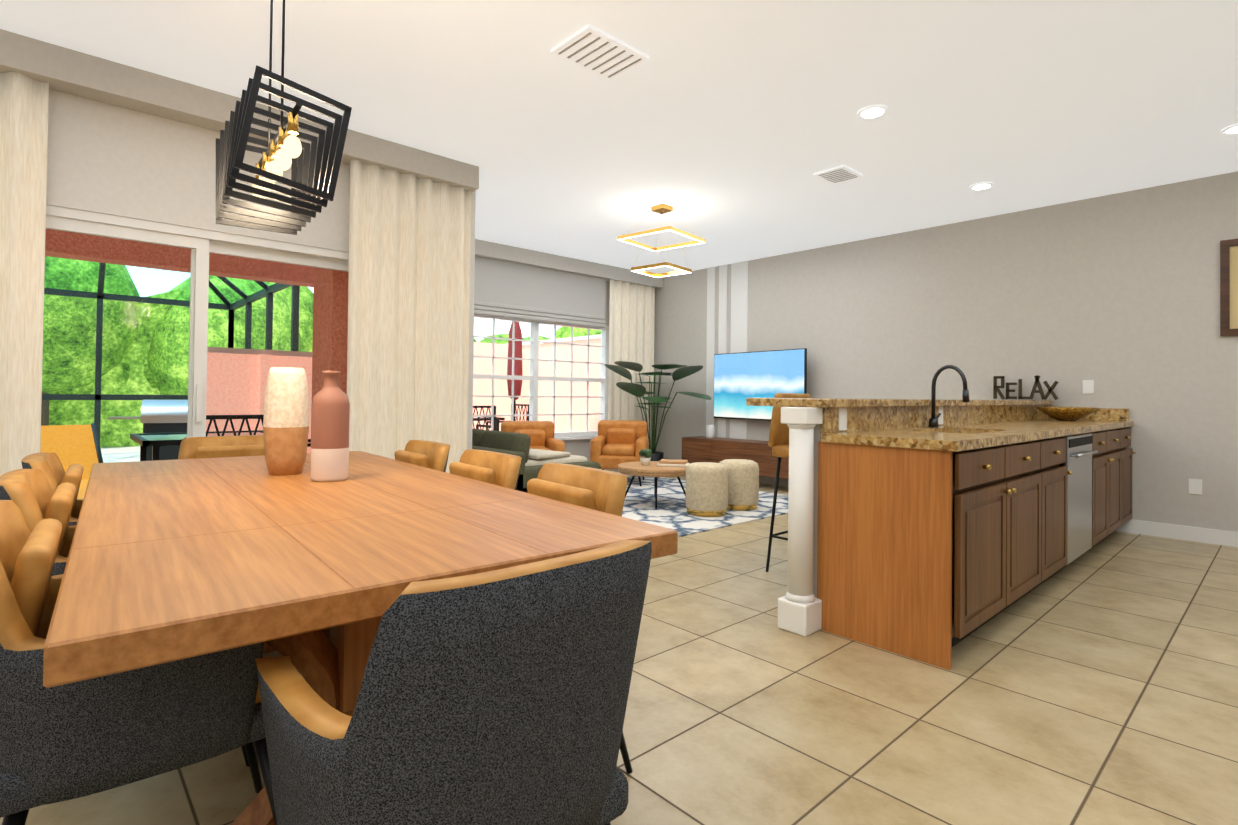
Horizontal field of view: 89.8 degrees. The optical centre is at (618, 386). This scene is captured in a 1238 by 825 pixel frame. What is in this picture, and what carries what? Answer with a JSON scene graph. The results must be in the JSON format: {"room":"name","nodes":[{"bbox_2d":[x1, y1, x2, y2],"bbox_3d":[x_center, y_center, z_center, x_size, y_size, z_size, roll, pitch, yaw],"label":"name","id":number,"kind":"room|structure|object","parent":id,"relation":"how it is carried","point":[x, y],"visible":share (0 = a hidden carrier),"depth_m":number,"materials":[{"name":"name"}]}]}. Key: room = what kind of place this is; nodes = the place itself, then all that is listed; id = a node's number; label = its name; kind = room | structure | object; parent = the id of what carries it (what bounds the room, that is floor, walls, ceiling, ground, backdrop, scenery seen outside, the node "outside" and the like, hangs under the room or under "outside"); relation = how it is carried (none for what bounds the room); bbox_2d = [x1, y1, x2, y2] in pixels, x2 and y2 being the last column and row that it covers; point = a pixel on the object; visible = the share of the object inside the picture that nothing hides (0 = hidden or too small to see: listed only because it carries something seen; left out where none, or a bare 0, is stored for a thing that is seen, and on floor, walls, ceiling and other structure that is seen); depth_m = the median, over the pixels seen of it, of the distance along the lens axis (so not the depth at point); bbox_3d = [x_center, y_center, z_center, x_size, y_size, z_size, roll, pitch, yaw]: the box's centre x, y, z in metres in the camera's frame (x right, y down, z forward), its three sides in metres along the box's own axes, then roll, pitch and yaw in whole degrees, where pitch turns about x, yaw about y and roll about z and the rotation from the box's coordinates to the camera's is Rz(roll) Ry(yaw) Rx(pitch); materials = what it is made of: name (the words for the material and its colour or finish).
{"room":"dining room","nodes":[
{"label":"dining room","id":0,"kind":"room"},
{"bbox_2d":[46,89,475,449],"bbox_3d":[-3.496,-0.326,2.826,6.250,2.800,0.140,1,-1,-42],"label":"wall","id":1,"kind":"structure","parent":0,"point":[106,158],"depth_m":3.52,"materials":[{"name":"paint"}]},
{"bbox_2d":[0,71,48,475],"bbox_3d":[-3.400,-0.249,2.694,1.323,2.615,0.081,1,-1,-42],"label":"curtain","id":2,"kind":"object","parent":1,"relation":"hanging from","point":[24,101],"visible":0.77,"depth_m":3.08,"materials":[{"name":"fabric"}]},
{"bbox_2d":[41,205,348,491],"bbox_3d":[-2.496,0.082,3.730,1.960,2.030,0.135,1,-1,-42],"label":"sliding door","id":3,"kind":"structure","parent":1,"relation":"in","point":[201,244],"depth_m":3.69,"materials":[{"name":"white"}]},
{"bbox_2d":[0,29,478,191],"bbox_3d":[-3.402,-1.642,2.704,6.180,0.170,0.170,1,-1,-42],"label":"curtain valance","id":4,"kind":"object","parent":1,"relation":"attached to","point":[72,72],"depth_m":3.43,"materials":[{"name":"paint"}]},
{"bbox_2d":[347,159,470,472],"bbox_3d":[-1.482,-0.205,4.449,0.903,2.615,0.079,1,-1,-42],"label":"curtain","id":5,"kind":"object","parent":1,"relation":"hanging from","point":[408,310],"visible":0.85,"depth_m":4.41,"materials":[{"name":"fabric"}]},
{"bbox_2d":[559,281,609,460],"bbox_3d":[-1.084,-0.236,7.743,4.190,2.800,0.140,1,-1,-42],"label":"wall","id":6,"kind":"structure","parent":0,"point":[579,447],"depth_m":8.22,"materials":[{"name":"paint"}]},
{"bbox_2d":[474,256,605,327],"bbox_3d":[-0.962,-1.136,7.669,2.100,0.660,0.048,1,-1,-42],"label":"roman shade","id":7,"kind":"object","parent":6,"relation":"attached to","point":[503,289],"visible":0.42,"depth_m":7.62,"materials":[{"name":"fabric"}]},
{"bbox_2d":[472,315,608,439],"bbox_3d":[-1.033,-0.091,7.722,2.500,1.530,0.180,1,-1,-42],"label":"living room window","id":8,"kind":"structure","parent":6,"relation":"in","point":[533,378],"depth_m":7.87,"materials":[{"name":"white"}]},
{"bbox_2d":[475,239,662,288],"bbox_3d":[-0.920,-1.550,7.686,4.060,0.170,0.170,1,-1,-42],"label":"crown molding","id":9,"kind":"structure","parent":6,"relation":"attached to","point":[500,252],"depth_m":7.75,"materials":[{"name":"paint"}]},
{"bbox_2d":[607,280,654,472],"bbox_3d":[0.181,-0.133,8.667,0.872,2.615,0.080,1,-1,-42],"label":"curtain","id":10,"kind":"object","parent":6,"relation":"hanging from","point":[631,320],"visible":0.58,"depth_m":8.66,"materials":[{"name":"fabric"}]},
{"bbox_2d":[0,472,1237,824],"bbox_3d":[0.061,1.153,1.916,10.600,0.100,10.280,1,-1,-42],"label":"floor","id":11,"kind":"structure","parent":0,"point":[1096,684],"depth_m":2.13,"materials":[{"name":"tile"}]},
{"bbox_2d":[21,453,83,525],"bbox_3d":[-1.810,0.668,2.285,0.563,0.842,0.555,1,-1,-39],"label":"dining chair","id":12,"kind":"object","parent":11,"relation":"on","point":[49,465],"visible":0.08,"depth_m":2.09,"materials":[{"name":"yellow leather"}]},
{"bbox_2d":[0,469,248,821],"bbox_3d":[-1.431,0.666,1.819,0.563,0.842,0.555,1,-1,-39],"label":"dining chair","id":13,"kind":"object","parent":11,"relation":"on","point":[32,496],"visible":0.15,"depth_m":1.61,"materials":[{"name":"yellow leather"}]},
{"bbox_2d":[0,500,276,824],"bbox_3d":[-1.014,0.665,1.308,0.563,0.842,0.555,1,-1,-39],"label":"dining chair","id":14,"kind":"object","parent":11,"relation":"on","point":[70,741],"visible":0.67,"depth_m":1.09,"materials":[{"name":"black fabric"}]},
{"bbox_2d":[178,435,264,458],"bbox_3d":[-1.842,0.677,3.018,0.555,0.842,0.563,1,-1,-39],"label":"chair","id":15,"kind":"object","parent":11,"relation":"on","point":[217,446],"visible":0.04,"depth_m":3.12,"materials":[{"name":"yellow leather"}]},
{"bbox_2d":[43,451,677,824],"bbox_3d":[-1.054,0.712,2.049,1.100,0.760,2.420,1,-1,-39],"label":"dining table","id":16,"kind":"object","parent":11,"relation":"on","point":[172,560],"visible":0.71,"depth_m":1.33,"materials":[{"name":"brown wood"}]},
{"bbox_2d":[263,367,308,474],"bbox_3d":[-1.276,0.130,2.385,0.156,0.405,0.156,1,-1,-42],"label":"vase","id":17,"kind":"object","parent":16,"relation":"on","point":[286,418],"visible":1,"depth_m":2.33,"materials":[{"name":"beige ceramic"}]},
{"bbox_2d":[311,371,349,481],"bbox_3d":[-1.036,0.139,2.233,0.124,0.390,0.124,1,-1,-42],"label":"bottle vase","id":18,"kind":"object","parent":16,"relation":"on","point":[330,433],"visible":1,"depth_m":2.18,"materials":[{"name":"brown"}]},
{"bbox_2d":[394,440,449,471],"bbox_3d":[-1.092,0.682,2.792,0.563,0.842,0.555,1,-1,-39],"label":"dining chair","id":19,"kind":"object","parent":11,"relation":"on","point":[429,454],"visible":0.1,"depth_m":2.86,"materials":[{"name":"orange leather"}]},
{"bbox_2d":[256,539,651,824],"bbox_3d":[-0.278,0.670,1.054,0.555,0.842,0.563,1,-1,-42],"label":"chair","id":20,"kind":"object","parent":11,"relation":"on","point":[498,697],"visible":1,"depth_m":0.82,"materials":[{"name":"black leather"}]},
{"bbox_2d":[449,449,521,489],"bbox_3d":[-0.695,0.681,2.303,0.563,0.842,0.555,1,-1,-39],"label":"dining chair","id":21,"kind":"object","parent":11,"relation":"on","point":[498,468],"visible":0.1,"depth_m":2.37,"materials":[{"name":"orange leather"}]},
{"bbox_2d":[472,429,600,492],"bbox_3d":[-1.200,0.762,5.846,0.950,0.754,2.100,1,-1,-42],"label":"sofa","id":22,"kind":"object","parent":11,"relation":"on","point":[533,461],"visible":0.31,"depth_m":5.18,"materials":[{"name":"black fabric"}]},
{"bbox_2d":[527,462,632,773],"bbox_3d":[-0.309,0.679,1.830,0.563,0.842,0.555,1,-1,-39],"label":"dining chair","id":23,"kind":"object","parent":11,"relation":"on","point":[601,490],"visible":0.08,"depth_m":1.89,"materials":[{"name":"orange leather"}]},
{"bbox_2d":[604,361,710,460],"bbox_3d":[0.493,0.431,8.027,1.083,1.509,1.235,1,-1,-42],"label":"potted plant","id":24,"kind":"object","parent":11,"relation":"on","point":[637,390],"visible":0.96,"depth_m":8.19,"materials":[{"name":"green plant"}]},
{"bbox_2d":[622,475,787,536],"bbox_3d":[0.295,1.159,6.535,2.500,0.012,2.900,1,-1,-42],"label":"area rug","id":25,"kind":"object","parent":11,"relation":"on","point":[670,512],"visible":0.21,"depth_m":5.79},
{"bbox_2d":[501,421,564,451],"bbox_3d":[-1.002,0.772,7.041,0.660,0.745,0.700,1,-1,-17],"label":"armchair","id":26,"kind":"object","parent":25,"relation":"on","point":[540,434],"visible":0.23,"depth_m":7.12,"materials":[{"name":"orange leather"}]},
{"bbox_2d":[590,420,648,485],"bbox_3d":[0.020,0.790,7.563,0.660,0.745,0.700,1,-1,6],"label":"armchair","id":27,"kind":"object","parent":25,"relation":"on","point":[614,444],"visible":0.79,"depth_m":7.37,"materials":[{"name":"orange leather"}]},
{"bbox_2d":[618,461,685,508],"bbox_3d":[0.363,0.962,6.124,0.750,0.374,0.750,1,-1,-42],"label":"coffee table","id":28,"kind":"object","parent":25,"relation":"on","point":[651,469],"visible":0.65,"depth_m":5.86,"materials":[{"name":"brown wood"}]},
{"bbox_2d":[639,449,651,464],"bbox_3d":[0.261,0.694,6.139,0.139,0.158,0.140,1,-1,-42],"label":"potted plant","id":29,"kind":"object","parent":28,"relation":"on","point":[647,454],"visible":1,"depth_m":6.10,"materials":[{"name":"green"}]},
{"bbox_2d":[657,459,689,466],"bbox_3d":[0.534,0.749,6.091,0.300,0.054,0.200,0,-1,13],"label":"tray","id":30,"kind":"object","parent":28,"relation":"on","point":[671,463],"visible":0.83,"depth_m":6.01,"materials":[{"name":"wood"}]},
{"bbox_2d":[686,462,727,516],"bbox_3d":[0.795,0.919,5.624,0.384,0.450,0.384,1,-1,-42],"label":"pouf","id":31,"kind":"object","parent":25,"relation":"on","point":[706,489],"visible":1,"depth_m":5.46,"materials":[{"name":"fabric"}]},
{"bbox_2d":[719,459,758,510],"bbox_3d":[1.141,0.927,5.941,0.384,0.450,0.384,1,-1,-42],"label":"pouf","id":32,"kind":"object","parent":25,"relation":"on","point":[743,484],"visible":0.73,"depth_m":5.77,"materials":[{"name":"fabric"}]},
{"bbox_2d":[682,436,788,478],"bbox_3d":[1.638,0.927,7.521,0.406,0.530,2.000,1,-1,-42],"label":"tv console","id":33,"kind":"object","parent":11,"relation":"on","point":[705,449],"visible":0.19,"depth_m":7.53,"materials":[{"name":"brown wood"}]},
{"bbox_2d":[706,425,714,437],"bbox_3d":[1.181,0.577,8.025,0.108,0.170,0.110,1,-1,-42],"label":"speaker","id":34,"kind":"object","parent":33,"relation":"on","point":[710,431],"visible":1,"depth_m":7.98},
{"bbox_2d":[766,393,810,571],"bbox_3d":[1.208,0.592,3.817,0.438,1.100,0.452,1,-1,-42],"label":"bar stool","id":35,"kind":"object","parent":11,"relation":"on","point":[778,441],"visible":0.42,"depth_m":3.82,"materials":[{"name":"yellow leather"}]},
{"bbox_2d":[746,365,1135,669],"bbox_3d":[2.390,0.522,4.059,3.997,1.270,1.024,1,-1,-42],"label":"kitchen island","id":36,"kind":"object","parent":11,"relation":"on","point":[933,530],"depth_m":2.83,"materials":[{"name":"brown wood"}]},
{"bbox_2d":[993,375,1057,399],"bbox_3d":[3.625,0.009,5.547,0.020,0.217,0.498,1,-1,-42],"label":"decorative piece","id":37,"kind":"object","parent":36,"relation":"on","point":[996,389],"visible":1,"depth_m":5.56,"materials":[{"name":"brown metal"}]},
{"bbox_2d":[1035,407,1099,420],"bbox_3d":[3.591,0.218,4.986,0.430,0.108,0.430,1,-1,-42],"label":"decorative bowl","id":38,"kind":"object","parent":36,"relation":"on","point":[1067,413],"visible":0.98,"depth_m":4.88,"materials":[{"name":"gold metal"}]},
{"bbox_2d":[0,0,1237,273],"bbox_3d":[0.094,-1.746,1.953,10.600,0.100,10.280,1,-1,-42],"label":"ceiling","id":39,"kind":"structure","parent":0,"point":[726,130],"depth_m":3.57,"materials":[{"name":"paint"}]},
{"bbox_2d":[216,0,351,234],"bbox_3d":[-1.098,-1.126,1.994,0.298,1.164,0.680,1,-1,-39],"label":"dining chandelier","id":40,"kind":"object","parent":39,"relation":"hanging from","point":[312,183],"visible":1,"depth_m":1.91,"materials":[{"name":"black metal"}]},
{"bbox_2d":[550,24,648,80],"bbox_3d":[-0.095,-1.674,3.135,0.400,0.018,0.300,1,-1,-42],"label":"ceiling vent","id":41,"kind":"object","parent":39,"relation":"in","point":[592,49],"depth_m":3.11,"materials":[{"name":"white metal"}]},
{"bbox_2d":[617,204,705,277],"bbox_3d":[0.390,-1.346,5.679,0.580,0.598,0.580,0,-1,40],"label":"light","id":42,"kind":"object","parent":39,"relation":"hanging from","point":[661,208],"visible":1,"depth_m":5.65,"materials":[{"name":"gold metal"}]},
{"bbox_2d":[813,165,862,183],"bbox_3d":[1.692,-1.632,4.797,0.300,0.018,0.250,1,-1,-42],"label":"ceiling vent","id":43,"kind":"object","parent":39,"relation":"in","point":[842,173],"depth_m":4.77,"materials":[{"name":"white metal"}]},
{"bbox_2d":[857,105,887,118],"bbox_3d":[1.525,-1.650,3.735,0.169,0.014,0.169,0,-1,24],"label":"recessed light","id":44,"kind":"object","parent":39,"relation":"in","point":[872,111],"depth_m":3.72,"materials":[{"name":"white plastic"}]},
{"bbox_2d":[969,182,993,189],"bbox_3d":[2.926,-1.618,5.018,0.169,0.014,0.169,0,-1,42],"label":"recessed light","id":45,"kind":"object","parent":39,"relation":"in","point":[983,185],"depth_m":5.00,"materials":[{"name":"white plastic"}]},
{"bbox_2d":[1221,124,1237,134],"bbox_3d":[3.896,-1.621,3.899,0.169,0.014,0.169,1,-1,9],"label":"recessed light","id":46,"kind":"object","parent":39,"relation":"in","point":[1233,129],"depth_m":3.91,"materials":[{"name":"white"}]},
{"bbox_2d":[654,171,1237,531],"bbox_3d":[3.936,-0.207,5.464,0.140,2.800,10.280,1,-1,-42],"label":"wall","id":47,"kind":"structure","parent":0,"point":[1115,297],"depth_m":5.56,"materials":[{"name":"paint"}]},
{"bbox_2d":[706,267,714,426],"bbox_3d":[1.223,-0.203,8.316,0.012,2.798,0.130,1,-1,-42],"label":"wall stripe","id":48,"kind":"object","parent":47,"relation":"attached to","point":[710,352],"depth_m":8.31,"materials":[{"name":"white paint"}]},
{"bbox_2d":[717,264,727,437],"bbox_3d":[1.358,-0.203,8.168,0.012,2.798,0.130,1,-1,-42],"label":"wall stripe","id":49,"kind":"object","parent":47,"relation":"attached to","point":[722,330],"depth_m":8.17,"materials":[{"name":"white paint"}]},
{"bbox_2d":[730,261,747,438],"bbox_3d":[1.537,-0.203,7.973,0.012,2.798,0.260,1,-1,-42],"label":"wall stripe","id":50,"kind":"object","parent":47,"relation":"attached to","point":[739,313],"depth_m":7.97,"materials":[{"name":"white paint"}]},
{"bbox_2d":[714,348,806,420],"bbox_3d":[1.721,-0.011,7.632,0.124,0.840,1.460,1,-1,-35],"label":"wall-mounted tv","id":51,"kind":"object","parent":47,"relation":"attached to","point":[740,378],"visible":0.77,"depth_m":7.61,"materials":[{"name":"black"}]},
{"bbox_2d":[759,476,1237,546],"bbox_3d":[3.850,1.136,5.410,0.015,0.110,9.960,1,-1,-42],"label":"baseboard","id":52,"kind":"structure","parent":47,"relation":"attached to","point":[1202,535],"depth_m":4.86,"materials":[{"name":"white wood"}]},
{"bbox_2d":[1083,380,1093,393],"bbox_3d":[3.993,0.001,5.286,0.008,0.115,0.075,1,-1,-42],"label":"light switch","id":53,"kind":"object","parent":47,"relation":"attached to","point":[1088,385],"depth_m":5.28,"materials":[{"name":"white plastic"}]},
{"bbox_2d":[1189,479,1201,494],"bbox_3d":[4.437,0.770,4.782,0.008,0.115,0.075,1,-1,-42],"label":"outlet","id":54,"kind":"object","parent":47,"relation":"attached to","point":[1195,486],"depth_m":4.78,"materials":[{"name":"white plastic"}]},
{"bbox_2d":[1220,239,1237,335],"bbox_3d":[4.783,-0.741,4.424,0.030,0.720,0.720,1,-1,-42],"label":"picture frame","id":55,"kind":"object","parent":47,"relation":"attached to","point":[1228,287],"visible":1,"depth_m":4.65,"materials":[{"name":"brown wood"}]},
{"label":"outside","id":56,"kind":"structure","parent":0,"visible":0},
{"bbox_2d":[100,446,139,462],"bbox_3d":[-5.603,1.195,8.757,22.000,0.100,11.460,1,-1,-42],"label":"floor","id":57,"kind":"structure","parent":56,"point":[132,454],"depth_m":10.40,"materials":[{"name":"concrete"}]},
{"bbox_2d":[40,423,102,498],"bbox_3d":[-4.344,0.721,4.902,1.665,0.791,0.581,0,-1,41],"label":"lounger","id":58,"kind":"object","parent":57,"relation":"on","point":[65,443],"depth_m":5.38,"materials":[{"name":"fabric"}]},
{"bbox_2d":[107,400,187,460],"bbox_3d":[-6.032,0.655,8.429,1.376,0.960,0.516,1,-1,-32],"label":"outdoor grill","id":59,"kind":"object","parent":57,"relation":"on","point":[170,418],"depth_m":8.19,"materials":[{"name":"silver metal"}]},
{"bbox_2d":[42,263,299,442],"bbox_3d":[-7.899,-0.708,5.684,8.470,3.535,4.970,1,-1,-42],"label":"cage","id":60,"kind":"object","parent":57,"relation":"on","point":[247,301],"depth_m":9.16,"materials":[{"name":"brown metal"}]},
{"bbox_2d":[45,256,276,302],"bbox_3d":[-7.885,-1.926,5.699,8.400,1.070,4.900,1,-1,-42],"label":"roof","id":61,"kind":"structure","parent":60,"relation":"attached to","point":[136,288],"depth_m":9.05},
{"bbox_2d":[45,229,348,424],"bbox_3d":[-4.845,-0.403,3.547,7.030,2.960,2.325,1,-1,-42],"label":"wall","id":62,"kind":"structure","parent":57,"relation":"on","point":[335,335],"depth_m":5.13,"materials":[{"name":"paint"}]},
{"bbox_2d":[130,430,263,460],"bbox_3d":[-3.440,0.765,5.219,0.990,0.720,0.980,1,-1,-42],"label":"patio table","id":63,"kind":"object","parent":57,"relation":"on","point":[156,441],"depth_m":5.03,"materials":[{"name":"glass"}]},
{"bbox_2d":[206,414,263,436],"bbox_3d":[-2.920,0.663,4.652,0.535,0.922,0.510,1,-1,-42],"label":"patio chair","id":64,"kind":"object","parent":57,"relation":"on","point":[243,417],"depth_m":4.46,"materials":[{"name":"black metal"}]},
{"bbox_2d":[206,347,311,452],"bbox_3d":[-3.364,0.382,6.138,1.330,1.470,0.310,1,-1,-42],"label":"wall","id":65,"kind":"structure","parent":57,"relation":"on","point":[219,396],"depth_m":5.86,"materials":[{"name":"pink paint"}]},
{"bbox_2d":[473,406,495,430],"bbox_3d":[-2.112,0.724,8.806,0.535,0.922,0.510,1,-1,-42],"label":"patio chair","id":66,"kind":"object","parent":57,"relation":"on","point":[480,425],"depth_m":8.71,"materials":[{"name":"black metal"}]},
{"bbox_2d":[473,417,504,430],"bbox_3d":[-2.466,0.832,9.635,0.990,0.720,0.980,1,-1,-42],"label":"patio table","id":67,"kind":"object","parent":57,"relation":"on","point":[488,419],"depth_m":9.58,"materials":[{"name":"black metal"}]},
{"bbox_2d":[473,342,520,430],"bbox_3d":[-2.780,0.188,11.246,2.190,2.000,0.200,1,-1,-42],"label":"wall","id":68,"kind":"structure","parent":57,"relation":"on","point":[501,389],"depth_m":11.48,"materials":[{"name":"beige paint"}]},
{"bbox_2d":[486,404,528,429],"bbox_3d":[-1.831,0.745,10.216,0.510,0.922,0.535,1,-1,-42],"label":"patio chair","id":69,"kind":"object","parent":57,"relation":"on","point":[527,412],"depth_m":10.32,"materials":[{"name":"black metal"}]},
{"bbox_2d":[507,321,522,420],"bbox_3d":[-1.554,0.047,9.251,0.440,2.300,0.440,1,-1,-42],"label":"closed umbrella","id":70,"kind":"object","parent":57,"relation":"on","point":[518,368],"depth_m":9.18,"materials":[{"name":"red fabric"}]},
{"bbox_2d":[521,334,600,431],"bbox_3d":[-2.257,0.180,12.497,0.270,2.060,8.460,1,-1,-42],"label":"wall","id":71,"kind":"structure","parent":57,"relation":"on","point":[579,404],"depth_m":10.88,"materials":[{"name":"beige paint"}]},
{"bbox_2d":[41,256,600,446],"bbox_3d":[-6.406,-0.833,9.686,36.000,4.119,14.990,1,-1,-42],"label":"trees","id":72,"kind":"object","parent":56,"point":[78,334],"depth_m":11.56,"materials":[{"name":"green plant"}]}
]}

